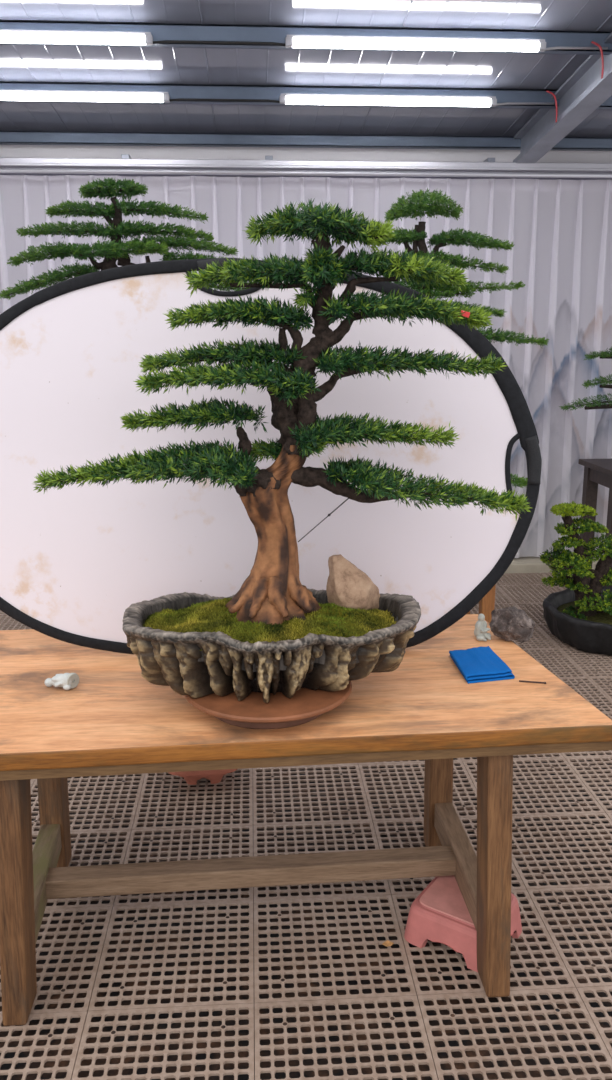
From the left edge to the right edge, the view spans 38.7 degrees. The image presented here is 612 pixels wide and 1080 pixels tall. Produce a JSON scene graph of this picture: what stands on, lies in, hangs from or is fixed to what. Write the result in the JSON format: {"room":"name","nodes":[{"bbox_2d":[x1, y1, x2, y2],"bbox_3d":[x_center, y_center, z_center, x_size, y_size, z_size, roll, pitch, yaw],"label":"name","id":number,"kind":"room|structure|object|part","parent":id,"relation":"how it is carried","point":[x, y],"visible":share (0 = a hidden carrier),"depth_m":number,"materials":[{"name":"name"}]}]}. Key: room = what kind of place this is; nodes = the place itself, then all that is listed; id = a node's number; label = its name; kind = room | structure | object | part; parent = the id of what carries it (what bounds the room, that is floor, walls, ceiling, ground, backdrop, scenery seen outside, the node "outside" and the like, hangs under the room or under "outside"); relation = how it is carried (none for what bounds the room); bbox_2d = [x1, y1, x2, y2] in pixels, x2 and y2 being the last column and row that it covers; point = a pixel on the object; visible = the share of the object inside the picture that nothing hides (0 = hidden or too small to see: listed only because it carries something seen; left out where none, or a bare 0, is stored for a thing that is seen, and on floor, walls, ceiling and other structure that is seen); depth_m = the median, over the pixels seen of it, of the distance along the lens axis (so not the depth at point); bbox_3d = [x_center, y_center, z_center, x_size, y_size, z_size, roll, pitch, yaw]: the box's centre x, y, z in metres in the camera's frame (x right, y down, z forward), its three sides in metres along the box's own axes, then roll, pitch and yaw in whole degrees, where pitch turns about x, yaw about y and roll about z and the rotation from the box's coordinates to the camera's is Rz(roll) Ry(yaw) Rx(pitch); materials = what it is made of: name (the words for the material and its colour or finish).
{"room":"bonsai workshop","nodes":[
{"label":"bonsai workshop","id":0,"kind":"room"},
{"bbox_2d":[0,573,611,1079],"bbox_3d":[-0.224,0.859,3.659,7.558,0.008,5.458,-1,13,-3],"label":"floor","id":1,"kind":"structure","parent":0,"point":[508,597],"depth_m":2.49,"materials":[{"name":"plastic"}]},
{"bbox_2d":[168,769,236,784],"bbox_3d":[-0.397,0.867,3.378,0.280,0.105,0.271,-1,13,-5],"label":"tray","id":2,"kind":"object","parent":1,"relation":"on","point":[215,776],"visible":0.31,"depth_m":3.28,"materials":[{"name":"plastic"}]},
{"bbox_2d":[0,614,611,1025],"bbox_3d":[-0.204,0.734,2.511,1.870,0.750,0.952,-1,13,-3],"label":"work table","id":3,"kind":"object","parent":1,"relation":"on","point":[115,721],"visible":0.74,"depth_m":2.19,"materials":[{"name":"brown wood"}]},
{"bbox_3d":[-0.710,0.846,2.133,0.089,0.702,0.118,-1,13,-3],"label":"leg","id":4,"kind":"part","parent":3,"relation":"part of","materials":[{"name":"brown wood"}]},
{"bbox_3d":[-0.768,0.984,2.491,0.060,0.085,0.539,-2,13,-7],"label":"rail","id":5,"kind":"part","parent":3,"relation":"part of","materials":[{"name":"brown wood"}]},
{"bbox_3d":[-0.797,0.709,2.732,0.083,0.702,0.100,-1,13,-3],"label":"leg","id":6,"kind":"part","parent":3,"relation":"part of","materials":[{"name":"brown wood"}]},
{"bbox_2d":[45,673,78,689],"bbox_3d":[-0.652,0.372,2.318,0.091,0.042,0.043,2,13,10],"label":"statue","id":7,"kind":"object","parent":3,"relation":"on","point":[68,681],"visible":1,"depth_m":2.31,"materials":[{"name":"white ceramic"}]},
{"bbox_2d":[184,681,351,728],"bbox_3d":[-0.096,0.389,2.211,0.424,0.056,0.424,-1,13,-3],"label":"turntable","id":8,"kind":"object","parent":3,"relation":"on","point":[306,705],"visible":0.52,"depth_m":2.07,"materials":[{"name":"ceramic"}]},
{"bbox_2d":[32,198,530,702],"bbox_3d":[-0.046,-0.216,2.127,1.214,1.155,0.463,-1,13,-3],"label":"bonsai tree","id":9,"kind":"object","parent":8,"relation":"on","point":[277,633],"visible":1,"depth_m":2.06,"materials":[{"name":"leaf"},{"name":"bark"},{"name":"stone"}]},
{"bbox_3d":[-0.084,0.257,2.235,0.763,0.184,0.444,-1,13,-3],"label":"pot","id":10,"kind":"part","parent":9,"relation":"part of","materials":[{"name":"stone"}]},
{"bbox_2d":[326,554,379,609],"bbox_3d":[0.129,0.117,2.306,0.149,0.161,0.092,-1,13,-3],"label":"stone","id":11,"kind":"object","parent":9,"relation":"on","point":[348,586],"visible":0.8,"depth_m":2.28,"materials":[{"name":"beige stone"}]},
{"bbox_2d":[458,310,469,317],"bbox_3d":[0.364,-0.521,2.012,0.029,0.017,0.013,4,13,16],"label":"plant tag","id":12,"kind":"object","parent":9,"relation":"attached to","point":[466,314],"visible":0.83,"depth_m":2.01,"materials":[{"name":"red plastic"}]},
{"bbox_2d":[0,258,541,653],"bbox_3d":[-0.179,-0.216,2.485,1.730,1.131,0.091,-1,13,-3],"label":"screen","id":13,"kind":"object","parent":3,"relation":"on","point":[73,558],"visible":0.7,"depth_m":2.49,"materials":[{"name":"fabric"}]},
{"bbox_3d":[0.432,0.684,2.826,0.087,0.702,0.100,-1,13,-3],"label":"leg","id":14,"kind":"part","parent":3,"relation":"part of","materials":[{"name":"brown wood"}]},
{"bbox_3d":[0.464,0.947,2.561,0.058,0.085,0.536,-1,13,-4],"label":"rail","id":15,"kind":"part","parent":3,"relation":"part of","materials":[{"name":"brown wood"}]},
{"bbox_2d":[449,646,514,683],"bbox_3d":[0.492,0.347,2.462,0.140,0.022,0.246,-1,13,-3],"label":"folded cloth","id":16,"kind":"object","parent":3,"relation":"on","point":[476,664],"visible":1,"depth_m":2.42,"materials":[{"name":"blue fabric"}]},
{"bbox_2d":[474,614,490,640],"bbox_3d":[0.543,0.267,2.681,0.058,0.081,0.051,-10,16,-37],"label":"statue","id":17,"kind":"object","parent":3,"relation":"on","point":[481,629],"visible":1,"depth_m":2.67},
{"bbox_3d":[0.478,0.822,2.222,0.086,0.702,0.122,-1,13,-3],"label":"leg","id":18,"kind":"part","parent":3,"relation":"part of","materials":[{"name":"brown wood"}]},
{"bbox_2d":[489,606,534,642],"bbox_3d":[0.639,0.262,2.677,0.145,0.109,0.103,-1,13,-3],"label":"stone","id":19,"kind":"object","parent":3,"relation":"on","point":[509,623],"visible":1,"depth_m":2.65,"materials":[{"name":"grey stone"}]},
{"bbox_2d":[519,680,545,683],"bbox_3d":[0.609,0.382,2.344,0.070,0.006,0.006,3,13,12],"label":"metal rod","id":20,"kind":"object","parent":3,"relation":"on","point":[519,680],"visible":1,"depth_m":2.34,"materials":[{"name":"brown"}]},
{"bbox_2d":[383,940,393,945],"bbox_3d":[0.229,1.129,2.436,0.023,0.005,0.025,11,17,40],"label":"dry leaf","id":21,"kind":"object","parent":1,"relation":"on","point":[386,943],"visible":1,"depth_m":2.44,"materials":[{"name":"brown plant"}]},
{"bbox_2d":[404,876,521,971],"bbox_3d":[0.450,1.065,2.478,0.276,0.115,0.256,9,16,33],"label":"plastic stool","id":22,"kind":"object","parent":1,"relation":"on","point":[439,913],"visible":0.59,"depth_m":2.42,"materials":[{"name":"pink plastic"}]},
{"bbox_3d":[0.449,1.010,2.466,0.210,0.003,0.195,9,16,33],"label":"panel","id":23,"kind":"part","parent":22,"relation":"part of","materials":[{"name":"pink plastic"}]},
{"bbox_2d":[467,584,495,622],"bbox_3d":[0.590,0.360,4.334,0.620,0.660,0.560,-1,13,-3],"label":"plant stand","id":24,"kind":"object","parent":1,"relation":"on","point":[487,603],"visible":0.02,"depth_m":4.08,"materials":[{"name":"orange wood"}]},
{"bbox_2d":[381,187,548,500],"bbox_3d":[0.710,-0.766,4.084,0.858,1.647,0.530,-1,13,-3],"label":"bonsai tree","id":25,"kind":"object","parent":24,"relation":"on","point":[404,207],"visible":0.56,"depth_m":3.92,"materials":[{"name":"green plant"}]},
{"bbox_3d":[0.853,0.424,4.139,0.060,0.620,0.060,-1,13,-3],"label":"leg","id":26,"kind":"part","parent":24,"relation":"part of","materials":[{"name":"orange wood"}]},
{"bbox_2d":[539,501,611,655],"bbox_3d":[1.750,0.171,4.854,0.859,0.790,0.821,-1,13,-3],"label":"bonsai tree","id":27,"kind":"object","parent":1,"relation":"on","point":[579,615],"visible":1,"depth_m":4.77,"materials":[{"name":"green plant"}]},
{"bbox_3d":[1.768,0.461,4.922,0.823,0.193,0.821,-1,13,-3],"label":"pot","id":28,"kind":"part","parent":27,"relation":"part of","materials":[{"name":"black ceramic"}]},
{"bbox_2d":[578,459,611,586],"bbox_3d":[2.303,-0.055,5.633,0.960,0.879,0.560,-1,13,-3],"label":"plant stand","id":29,"kind":"object","parent":1,"relation":"on","point":[596,471],"visible":0.47,"depth_m":5.66,"materials":[{"name":"brown wood"}]},
{"bbox_2d":[559,346,611,411],"bbox_3d":[2.110,-0.919,5.392,1.106,0.913,0.640,-1,13,-3],"label":"bonsai tree","id":30,"kind":"object","parent":29,"relation":"on","point":[602,355],"visible":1,"depth_m":5.34,"materials":[{"name":"green plant"}]},
{"bbox_3d":[1.878,-0.079,5.819,0.075,0.844,0.075,-1,13,-3],"label":"leg","id":31,"kind":"part","parent":29,"relation":"part of","materials":[{"name":"brown wood"}]},
{"bbox_3d":[1.905,0.016,5.405,0.075,0.844,0.075,-1,13,-3],"label":"leg","id":32,"kind":"part","parent":29,"relation":"part of","materials":[{"name":"brown wood"}]},
{"bbox_3d":[-0.840,0.252,4.218,0.760,0.930,0.610,-1,13,-3],"label":"plant stand","id":33,"kind":"object","parent":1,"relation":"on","visible":0},
{"bbox_2d":[0,177,252,299],"bbox_3d":[-0.766,-0.889,3.962,1.203,1.409,0.551,-1,13,-3],"label":"bonsai tree","id":34,"kind":"object","parent":33,"relation":"on","point":[116,249],"visible":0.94,"depth_m":3.80,"materials":[{"name":"green plant"}]},
{"bbox_2d":[0,0,611,137],"bbox_3d":[-0.257,-2.492,4.256,8.480,0.325,3.423,-1,13,-3],"label":"ceiling","id":35,"kind":"structure","parent":0,"point":[18,63],"depth_m":4.67,"materials":[{"name":"grey metal"}]},
{"bbox_2d":[0,21,611,54],"bbox_3d":[-0.292,-2.418,4.193,8.400,0.085,0.055,-1,13,-3],"label":"trim","id":36,"kind":"structure","parent":35,"relation":"attached to","point":[159,32],"depth_m":4.18,"materials":[{"name":"metal"}]},
{"bbox_2d":[0,29,152,44],"bbox_3d":[-1.357,-2.360,4.089,1.264,0.052,0.044,-1,13,-3],"label":"tube light","id":37,"kind":"object","parent":36,"relation":"attached to","point":[6,36],"visible":1,"depth_m":4.09,"materials":[{"name":"white plastic"}]},
{"bbox_2d":[285,35,545,51],"bbox_3d":[0.533,-2.392,4.202,1.264,0.052,0.044,-1,13,-3],"label":"tube light","id":38,"kind":"object","parent":36,"relation":"attached to","point":[291,41],"visible":1,"depth_m":4.19,"materials":[{"name":"white plastic"}]},
{"bbox_2d":[153,40,284,45],"bbox_3d":[-0.413,-2.368,4.157,0.643,0.020,0.018,-1,13,-3],"label":"cable","id":39,"kind":"object","parent":38,"relation":"attached to","point":[162,41],"visible":1,"depth_m":4.16,"materials":[{"name":"black plastic"}]},
{"bbox_2d":[545,47,607,50],"bbox_3d":[1.317,-2.399,4.260,0.322,0.024,0.018,-1,13,-3],"label":"cable","id":40,"kind":"object","parent":38,"relation":"attached to","point":[549,48],"visible":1,"depth_m":4.26,"materials":[{"name":"grey plastic"}]},
{"bbox_2d":[0,82,611,108],"bbox_3d":[-0.339,-2.527,4.954,8.400,0.085,0.055,-1,13,-3],"label":"trim","id":41,"kind":"structure","parent":35,"relation":"attached to","point":[174,91],"depth_m":4.94,"materials":[{"name":"metal"}]},
{"bbox_2d":[0,90,169,102],"bbox_3d":[-1.386,-2.470,4.851,1.242,0.052,0.044,-1,13,-3],"label":"tube light","id":42,"kind":"object","parent":41,"relation":"attached to","point":[9,95],"visible":1,"depth_m":4.85,"materials":[{"name":"white plastic"}]},
{"bbox_2d":[280,93,496,106],"bbox_3d":[0.471,-2.501,4.962,1.242,0.052,0.044,-1,13,-3],"label":"tube light","id":43,"kind":"object","parent":41,"relation":"attached to","point":[312,99],"visible":1,"depth_m":4.95,"materials":[{"name":"white plastic"}]},
{"bbox_2d":[169,98,279,102],"bbox_3d":[-0.458,-2.478,4.918,0.632,0.020,0.018,-1,13,-3],"label":"cable","id":44,"kind":"object","parent":43,"relation":"attached to","point":[178,99],"visible":1,"depth_m":4.92,"materials":[{"name":"black plastic"}]},
{"bbox_2d":[496,102,553,105],"bbox_3d":[1.257,-2.508,5.020,0.348,0.024,0.018,-1,13,-3],"label":"cable","id":45,"kind":"object","parent":43,"relation":"attached to","point":[505,103],"visible":1,"depth_m":5.02,"materials":[{"name":"grey plastic"}]},
{"bbox_2d":[513,33,611,162],"bbox_3d":[1.639,-2.102,2.502,0.130,0.725,6.600,-1,13,-3],"label":"beam","id":46,"kind":"structure","parent":35,"relation":"attached to","point":[584,91],"depth_m":4.87,"materials":[{"name":"grey metal"}]},
{"bbox_2d":[546,90,557,122],"bbox_3d":[1.376,-2.428,4.884,0.069,0.164,0.024,-1,13,-3],"label":"strap","id":47,"kind":"object","parent":46,"relation":"attached to","point":[551,93],"visible":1,"depth_m":4.88,"materials":[{"name":"red fabric"}]},
{"bbox_2d":[591,41,603,78],"bbox_3d":[1.416,-2.335,4.242,0.069,0.164,0.024,-1,13,-3],"label":"strap","id":48,"kind":"object","parent":46,"relation":"attached to","point":[592,42],"visible":1,"depth_m":4.24,"materials":[{"name":"red fabric"}]},
{"bbox_2d":[0,583,611,1079],"bbox_3d":[-0.135,1.203,2.579,10.000,0.085,8.500,-1,13,-3],"label":"ground","id":49,"kind":"structure","parent":0,"point":[553,1049],"depth_m":2.44,"materials":[{"name":"beige plastic"}]},
{"bbox_2d":[0,173,611,179],"bbox_3d":[-0.395,-1.245,6.237,8.400,3.055,0.100,-1,13,-3],"label":"wall","id":50,"kind":"structure","parent":0,"point":[35,174],"depth_m":5.93,"materials":[{"name":"metal"}]},
{"bbox_2d":[0,131,611,150],"bbox_3d":[-0.388,-2.627,5.734,8.400,0.070,0.055,-1,13,-3],"label":"ceiling beam","id":51,"kind":"structure","parent":50,"relation":"attached to","point":[6,137],"depth_m":5.72,"materials":[{"name":"metal"}]},
{"bbox_2d":[0,145,611,162],"bbox_3d":[-0.394,-2.599,5.845,8.400,0.160,0.060,-1,13,-3],"label":"ceiling beam","id":52,"kind":"structure","parent":50,"relation":"attached to","point":[9,151],"depth_m":5.83,"materials":[{"name":"grey metal"}]},
{"bbox_2d":[0,154,611,177],"bbox_3d":[-0.383,-2.438,5.713,8.000,0.126,0.251,-1,13,-3],"label":"ceiling beam","id":53,"kind":"structure","parent":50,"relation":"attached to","point":[126,164],"depth_m":5.64,"materials":[{"name":"grey metal"}]},
{"bbox_2d":[0,175,611,557],"bbox_3d":[0.104,-1.119,6.038,6.233,2.615,0.098,-1,13,-3],"label":"wall","id":54,"kind":"structure","parent":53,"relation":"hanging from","point":[560,231],"depth_m":5.92,"materials":[{"name":"white metal"}]},
{"bbox_3d":[-0.376,-2.367,5.617,8.000,0.032,0.032,-1,13,-3],"label":"rod","id":55,"kind":"part","parent":53,"relation":"part of","materials":[{"name":"grey"}]},
{"bbox_2d":[504,556,599,577],"bbox_3d":[-0.377,0.227,6.359,8.000,0.120,0.320,-1,13,-3],"label":"baseboard","id":56,"kind":"structure","parent":50,"relation":"attached to","point":[531,564],"depth_m":6.32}
]}

